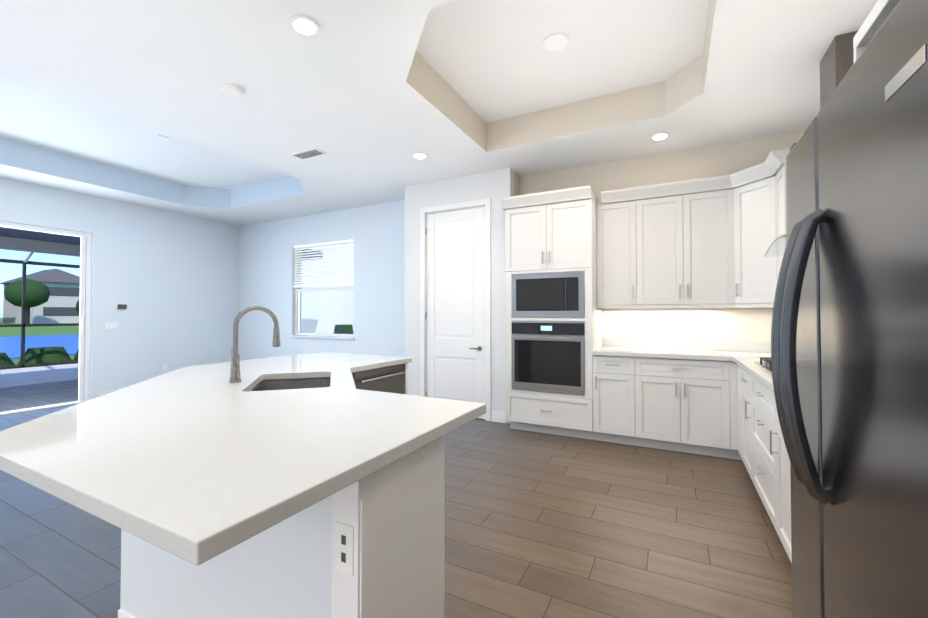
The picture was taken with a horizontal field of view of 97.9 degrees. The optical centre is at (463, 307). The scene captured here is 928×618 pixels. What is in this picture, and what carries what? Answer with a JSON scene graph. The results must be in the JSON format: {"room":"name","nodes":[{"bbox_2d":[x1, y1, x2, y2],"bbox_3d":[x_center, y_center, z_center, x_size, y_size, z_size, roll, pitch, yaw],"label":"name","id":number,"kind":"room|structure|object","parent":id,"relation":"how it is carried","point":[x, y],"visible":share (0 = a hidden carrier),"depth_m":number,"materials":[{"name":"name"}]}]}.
{"room":"kitchen","nodes":[
{"label":"kitchen","id":0,"kind":"room"},
{"bbox_2d":[0,403,791,617],"bbox_3d":[-2.440,1.377,2.223,9.050,0.120,8.900,0,-1,27],"label":"floor","id":1,"kind":"structure","parent":0,"point":[540,525],"depth_m":2.29,"materials":[{"name":"brown wood"}]},
{"bbox_2d":[118,363,443,617],"bbox_3d":[-0.680,0.884,2.360,1.980,0.868,2.027,0,-1,27],"label":"kitchen island","id":2,"kind":"object","parent":1,"relation":"on","point":[392,514],"visible":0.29,"depth_m":1.22,"materials":[{"name":"white wood"}]},
{"bbox_2d":[0,352,485,565],"bbox_3d":[-0.905,0.425,2.279,2.340,0.040,2.460,0,-1,27],"label":"island countertop","id":3,"kind":"structure","parent":2,"relation":"on","point":[197,465],"depth_m":1.14,"materials":[{"name":"white stone"}]},
{"bbox_2d":[229,306,280,382],"bbox_3d":[-1.145,0.197,2.188,0.193,0.412,0.222,0,-1,27],"label":"faucet","id":4,"kind":"object","parent":3,"relation":"on","point":[235,375],"visible":1,"depth_m":2.17,"materials":[{"name":"silver metal"}]},
{"bbox_2d":[251,377,329,390],"bbox_3d":[-0.957,0.554,2.253,0.450,0.211,0.650,0,-1,-18],"label":"sink basin","id":5,"kind":"object","parent":3,"relation":"in","point":[282,384],"visible":0.04,"depth_m":2.53,"materials":[{"name":"silver metal"}]},
{"bbox_2d":[335,521,353,575],"bbox_3d":[-0.313,0.630,1.054,0.062,0.125,0.004,0,-1,27],"label":"outlet","id":6,"kind":"object","parent":2,"relation":"attached to","point":[344,548],"visible":1,"depth_m":1.05,"materials":[{"name":"white plastic"}]},
{"bbox_2d":[301,364,405,393],"bbox_3d":[-0.873,0.900,3.217,0.629,0.865,0.600,0,-1,27],"label":"dishwasher","id":7,"kind":"object","parent":1,"relation":"on","point":[389,379],"visible":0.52,"depth_m":3.11,"materials":[{"name":"grey metal"}]},
{"bbox_2d":[500,185,601,439],"bbox_3d":[0.979,0.078,4.496,0.960,2.549,0.700,0,-1,27],"label":"tall cabinet","id":8,"kind":"object","parent":1,"relation":"on","point":[554,231],"visible":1,"depth_m":4.24,"materials":[{"name":"white wood"}]},
{"bbox_2d":[512,271,584,316],"bbox_3d":[0.869,-0.128,4.254,0.774,0.465,0.040,0,-1,27],"label":"built-in microwave","id":9,"kind":"object","parent":8,"relation":"in","point":[559,294],"visible":1,"depth_m":4.23,"materials":[{"name":"silver metal"}]},
{"bbox_2d":[512,321,584,395],"bbox_3d":[0.858,0.519,4.223,0.774,0.740,0.086,0,-1,27],"label":"wall oven","id":10,"kind":"object","parent":8,"relation":"in","point":[553,362],"visible":1,"depth_m":4.22,"materials":[{"name":"silver metal"}]},
{"bbox_2d":[593,355,644,446],"bbox_3d":[1.625,0.914,4.195,0.449,0.868,0.618,0,-1,27],"label":"base cabinet","id":11,"kind":"object","parent":1,"relation":"on","point":[618,381],"depth_m":3.92,"materials":[{"name":"white wood"}]},
{"bbox_2d":[645,357,740,459],"bbox_3d":[2.113,0.909,3.943,0.888,0.868,0.618,0,-1,27],"label":"base cabinet","id":12,"kind":"object","parent":1,"relation":"on","point":[685,405],"depth_m":3.64,"materials":[{"name":"white wood"}]},
{"bbox_2d":[592,338,732,360],"bbox_3d":[1.939,0.404,4.027,1.170,0.140,0.643,0,-1,27],"label":"countertop","id":13,"kind":"structure","parent":12,"relation":"on","point":[715,350],"depth_m":4.06,"materials":[{"name":"white stone"}]},
{"bbox_2d":[737,416,740,455],"bbox_3d":[2.560,0.897,3.188,0.638,0.868,0.309,0,-1,27],"label":"base cabinet","id":14,"kind":"object","parent":1,"relation":"on","point":[738,417],"depth_m":3.37,"materials":[{"name":"white wood"}]},
{"bbox_2d":[737,364,748,472],"bbox_3d":[2.407,0.892,2.891,0.638,0.868,0.477,0,-1,27],"label":"base cabinet","id":15,"kind":"object","parent":1,"relation":"on","point":[742,388],"depth_m":3.18,"materials":[{"name":"white wood"}]},
{"bbox_2d":[745,371,772,523],"bbox_3d":[2.125,0.883,2.345,0.638,0.868,0.869,0,-1,27],"label":"base cabinet","id":16,"kind":"object","parent":1,"relation":"on","point":[762,451],"depth_m":2.53,"materials":[{"name":"white wood"}]},
{"bbox_2d":[773,392,791,562],"bbox_3d":[1.823,0.873,1.759,0.638,0.868,0.570,0,-1,27],"label":"base cabinet","id":17,"kind":"object","parent":1,"relation":"on","point":[781,461],"depth_m":2.09,"materials":[{"name":"white wood"}]},
{"bbox_2d":[729,341,773,391],"bbox_3d":[2.163,0.378,2.459,0.667,0.140,3.223,0,-1,27],"label":"countertop","id":18,"kind":"structure","parent":17,"relation":"on","point":[744,355],"depth_m":3.49,"materials":[{"name":"white stone"}]},
{"bbox_2d":[754,357,771,372],"bbox_3d":[2.243,0.387,2.602,0.500,0.046,0.760,0,-1,27],"label":"cooktop","id":19,"kind":"object","parent":18,"relation":"in","point":[766,364],"visible":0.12,"depth_m":2.85,"materials":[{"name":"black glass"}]},
{"bbox_2d":[771,0,927,617],"bbox_3d":[1.093,0.403,0.672,0.874,1.776,0.845,0,-1,27],"label":"refrigerator","id":20,"kind":"object","parent":1,"relation":"on","point":[849,347],"visible":1,"depth_m":0.74,"materials":[{"name":"grey metal"}]},
{"bbox_2d":[0,130,804,423],"bbox_3d":[-2.440,-0.388,2.252,9.050,3.410,8.900,0,-1,27],"label":"wall","id":21,"kind":"structure","parent":0,"point":[186,289],"depth_m":6.21,"materials":[{"name":"paint"}]},
{"bbox_2d":[0,221,91,414],"bbox_3d":[-6.104,0.129,4.765,0.125,2.457,2.616,0,-1,27],"label":"door frame","id":22,"kind":"structure","parent":21,"relation":"attached to","point":[85,319],"depth_m":5.83,"materials":[{"name":"white metal"}]},
{"bbox_2d":[99,388,121,395],"bbox_3d":[-4.894,1.323,6.879,0.016,0.139,2.102,0,-1,27],"label":"baseboard","id":23,"kind":"structure","parent":21,"relation":"attached to","point":[101,393],"depth_m":6.02,"materials":[{"name":"white wood"}]},
{"bbox_2d":[104,322,117,329],"bbox_3d":[-5.316,0.278,6.085,0.009,0.115,0.160,0,-1,27],"label":"switch plate","id":24,"kind":"object","parent":21,"relation":"attached to","point":[110,325],"visible":1,"depth_m":6.08,"materials":[{"name":"white plastic"}]},
{"bbox_2d":[117,304,126,309],"bbox_3d":[-5.251,-0.008,6.203,0.020,0.090,0.130,0,-1,27],"label":"thermostat","id":25,"kind":"object","parent":21,"relation":"attached to","point":[121,306],"visible":1,"depth_m":6.20,"materials":[{"name":"black plastic"}]},
{"bbox_2d":[162,364,166,370],"bbox_3d":[-4.982,1.006,6.721,0.009,0.115,0.075,0,-1,27],"label":"electrical outlet plate","id":26,"kind":"object","parent":21,"relation":"attached to","point":[164,367],"visible":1,"depth_m":6.71,"materials":[{"name":"white plastic"}]},
{"bbox_2d":[289,242,354,339],"bbox_3d":[-2.397,-0.291,6.891,1.490,1.628,0.155,0,-1,27],"label":"window","id":27,"kind":"structure","parent":21,"relation":"in","point":[328,312],"depth_m":6.92,"materials":[{"name":"white"}]},
{"bbox_2d":[293,239,353,287],"bbox_3d":[-2.404,-0.729,6.885,1.406,0.748,0.044,0,-1,27],"label":"window blinds","id":28,"kind":"object","parent":27,"relation":"attached to","point":[330,244],"visible":0.9,"depth_m":6.86,"materials":[{"name":"white plastic"}]},
{"bbox_2d":[420,198,490,420],"bbox_3d":[-0.100,0.029,5.112,1.000,2.669,0.136,0,-1,27],"label":"door frame","id":29,"kind":"structure","parent":21,"relation":"attached to","point":[486,203],"depth_m":4.98,"materials":[{"name":"white wood"}]},
{"bbox_2d":[426,207,484,418],"bbox_3d":[-0.128,0.065,5.071,0.841,2.572,0.092,0,-1,27],"label":"pantry door","id":30,"kind":"structure","parent":21,"relation":"in","point":[455,315],"depth_m":5.07,"materials":[{"name":"white wood"}]},
{"bbox_2d":[596,188,627,307],"bbox_3d":[1.686,-0.609,4.339,0.449,1.179,0.350,0,-1,27],"label":"upper cabinet","id":31,"kind":"object","parent":21,"relation":"attached to","point":[611,216],"depth_m":4.21,"materials":[{"name":"white wood"}]},
{"bbox_2d":[628,176,739,307],"bbox_3d":[2.191,-0.613,4.054,0.947,1.179,0.393,0,-1,27],"label":"upper cabinet","id":32,"kind":"object","parent":21,"relation":"attached to","point":[702,243],"depth_m":3.93,"materials":[{"name":"white wood"}]},
{"bbox_2d":[724,160,773,307],"bbox_3d":[2.749,-0.621,3.612,0.667,1.179,0.667,0,-1,27],"label":"upper cabinet","id":33,"kind":"object","parent":21,"relation":"attached to","point":[746,190],"depth_m":3.60,"materials":[{"name":"white wood"}]},
{"bbox_2d":[768,148,789,303],"bbox_3d":[2.685,-0.628,3.189,0.392,1.179,0.359,0,-1,27],"label":"upper cabinet","id":34,"kind":"object","parent":21,"relation":"attached to","point":[777,176],"depth_m":3.32,"materials":[{"name":"white wood"}]},
{"bbox_2d":[764,31,857,256],"bbox_3d":[2.341,-1.036,2.632,0.488,1.278,0.900,0,-1,27],"label":"range hood","id":35,"kind":"object","parent":21,"relation":"attached to","point":[836,62],"visible":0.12,"depth_m":2.54,"materials":[{"name":"silver metal"}]},
{"bbox_2d":[853,0,899,62],"bbox_3d":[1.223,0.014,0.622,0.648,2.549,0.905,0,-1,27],"label":"upper cabinet","id":36,"kind":"object","parent":21,"relation":"attached to","point":[879,13],"visible":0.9,"depth_m":1.09,"materials":[{"name":"white wood"}]},
{"bbox_2d":[0,0,877,225],"bbox_3d":[-2.440,-1.963,2.278,9.050,0.560,8.900,0,-1,27],"label":"ceiling","id":37,"kind":"structure","parent":0,"point":[369,98],"depth_m":3.31,"materials":[{"name":"white paint"}]},
{"bbox_2d":[158,135,168,139],"bbox_3d":[-3.455,-1.948,4.642,0.100,0.012,0.100,0,-1,27],"label":"ceiling sensor","id":38,"kind":"object","parent":37,"relation":"attached to","point":[163,137],"visible":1,"depth_m":4.63,"materials":[{"name":"white plastic"}]},
{"bbox_2d":[222,84,242,97],"bbox_3d":[-1.772,-1.652,3.088,0.139,0.034,0.139,0,-1,27],"label":"smoke detector","id":39,"kind":"object","parent":37,"relation":"attached to","point":[233,91],"visible":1,"depth_m":3.06,"materials":[{"name":"white plastic"}]},
{"bbox_2d":[289,15,319,36],"bbox_3d":[-0.948,-1.674,2.406,0.170,0.014,0.170,0,-1,27],"label":"recessed light","id":40,"kind":"object","parent":37,"relation":"in","point":[304,25],"visible":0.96,"depth_m":2.39,"materials":[{"name":"white plastic"}]},
{"bbox_2d":[290,148,325,159],"bbox_3d":[-1.668,-1.639,4.327,0.360,0.020,0.160,0,-1,27],"label":"ceiling vent","id":41,"kind":"object","parent":37,"relation":"in","point":[308,153],"visible":1,"depth_m":4.30,"materials":[{"name":"white plastic"}]},
{"bbox_2d":[412,152,427,158],"bbox_3d":[-0.475,-1.641,4.376,0.170,0.014,0.170,0,-1,27],"label":"recessed light","id":42,"kind":"object","parent":37,"relation":"in","point":[419,155],"visible":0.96,"depth_m":4.35,"materials":[{"name":"white plastic"}]},
{"bbox_2d":[542,33,569,51],"bbox_3d":[0.687,-1.975,3.016,0.200,0.012,0.200,0,-1,27],"label":"recessed light","id":43,"kind":"object","parent":37,"relation":"attached to","point":[555,42],"visible":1,"depth_m":3.00,"materials":[{"name":"white plastic"}]},
{"bbox_2d":[650,132,669,140],"bbox_3d":[1.892,-1.649,3.900,0.170,0.014,0.170,0,-1,27],"label":"recessed light","id":44,"kind":"object","parent":37,"relation":"in","point":[659,136],"visible":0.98,"depth_m":3.88,"materials":[{"name":"white plastic"}]},
{"label":"outside","id":45,"kind":"structure","parent":0,"visible":0},
{"bbox_2d":[0,318,78,364],"bbox_3d":[-59.726,2.526,58.727,280.000,0.250,350.000,0,-1,27],"label":"ground","id":46,"kind":"structure","parent":45,"point":[36,331],"depth_m":34.91,"materials":[{"name":"green plant"}]},
{"bbox_2d":[0,347,78,365],"bbox_3d":[-11.526,1.307,10.403,1.141,0.590,15.500,0,-1,27],"label":"hedge","id":47,"kind":"object","parent":46,"relation":"on","point":[37,355],"visible":0.1,"depth_m":10.57,"materials":[{"name":"green plant"}]},
{"bbox_2d":[0,363,78,411],"bbox_3d":[-8.455,1.489,7.520,6.500,0.130,18.000,0,-1,27],"label":"floor","id":48,"kind":"structure","parent":46,"relation":"on","point":[24,388],"depth_m":7.24,"materials":[{"name":"grey concrete"}]},
{"bbox_2d":[0,227,80,369],"bbox_3d":[-9.442,-0.259,5.527,6.360,3.320,13.500,0,-1,27],"label":"lanai","id":49,"kind":"object","parent":48,"relation":"on","point":[31,242],"visible":0.1,"depth_m":7.86,"materials":[{"name":"paint"}]},
{"bbox_2d":[0,334,78,358],"bbox_3d":[-17.436,1.829,25.656,17.500,0.050,150.000,0,-1,27],"label":"water","id":50,"kind":"structure","parent":46,"relation":"on","point":[10,346],"depth_m":18.86,"materials":[{"name":"blue liquid"}]},
{"bbox_2d":[0,268,79,323],"bbox_3d":[-65.918,-1.784,64.245,13.200,8.550,8.200,0,-1,27],"label":"house","id":51,"kind":"structure","parent":46,"relation":"on","point":[59,306],"depth_m":60.30,"materials":[{"name":"paint"}]},
{"bbox_2d":[4,279,79,323],"bbox_3d":[-55.402,-1.242,59.483,7.994,7.310,50.000,0,-1,27],"label":"trees","id":52,"kind":"object","parent":46,"relation":"on","point":[37,293],"visible":0.21,"depth_m":53.40,"materials":[{"name":"green plant"}]}
]}

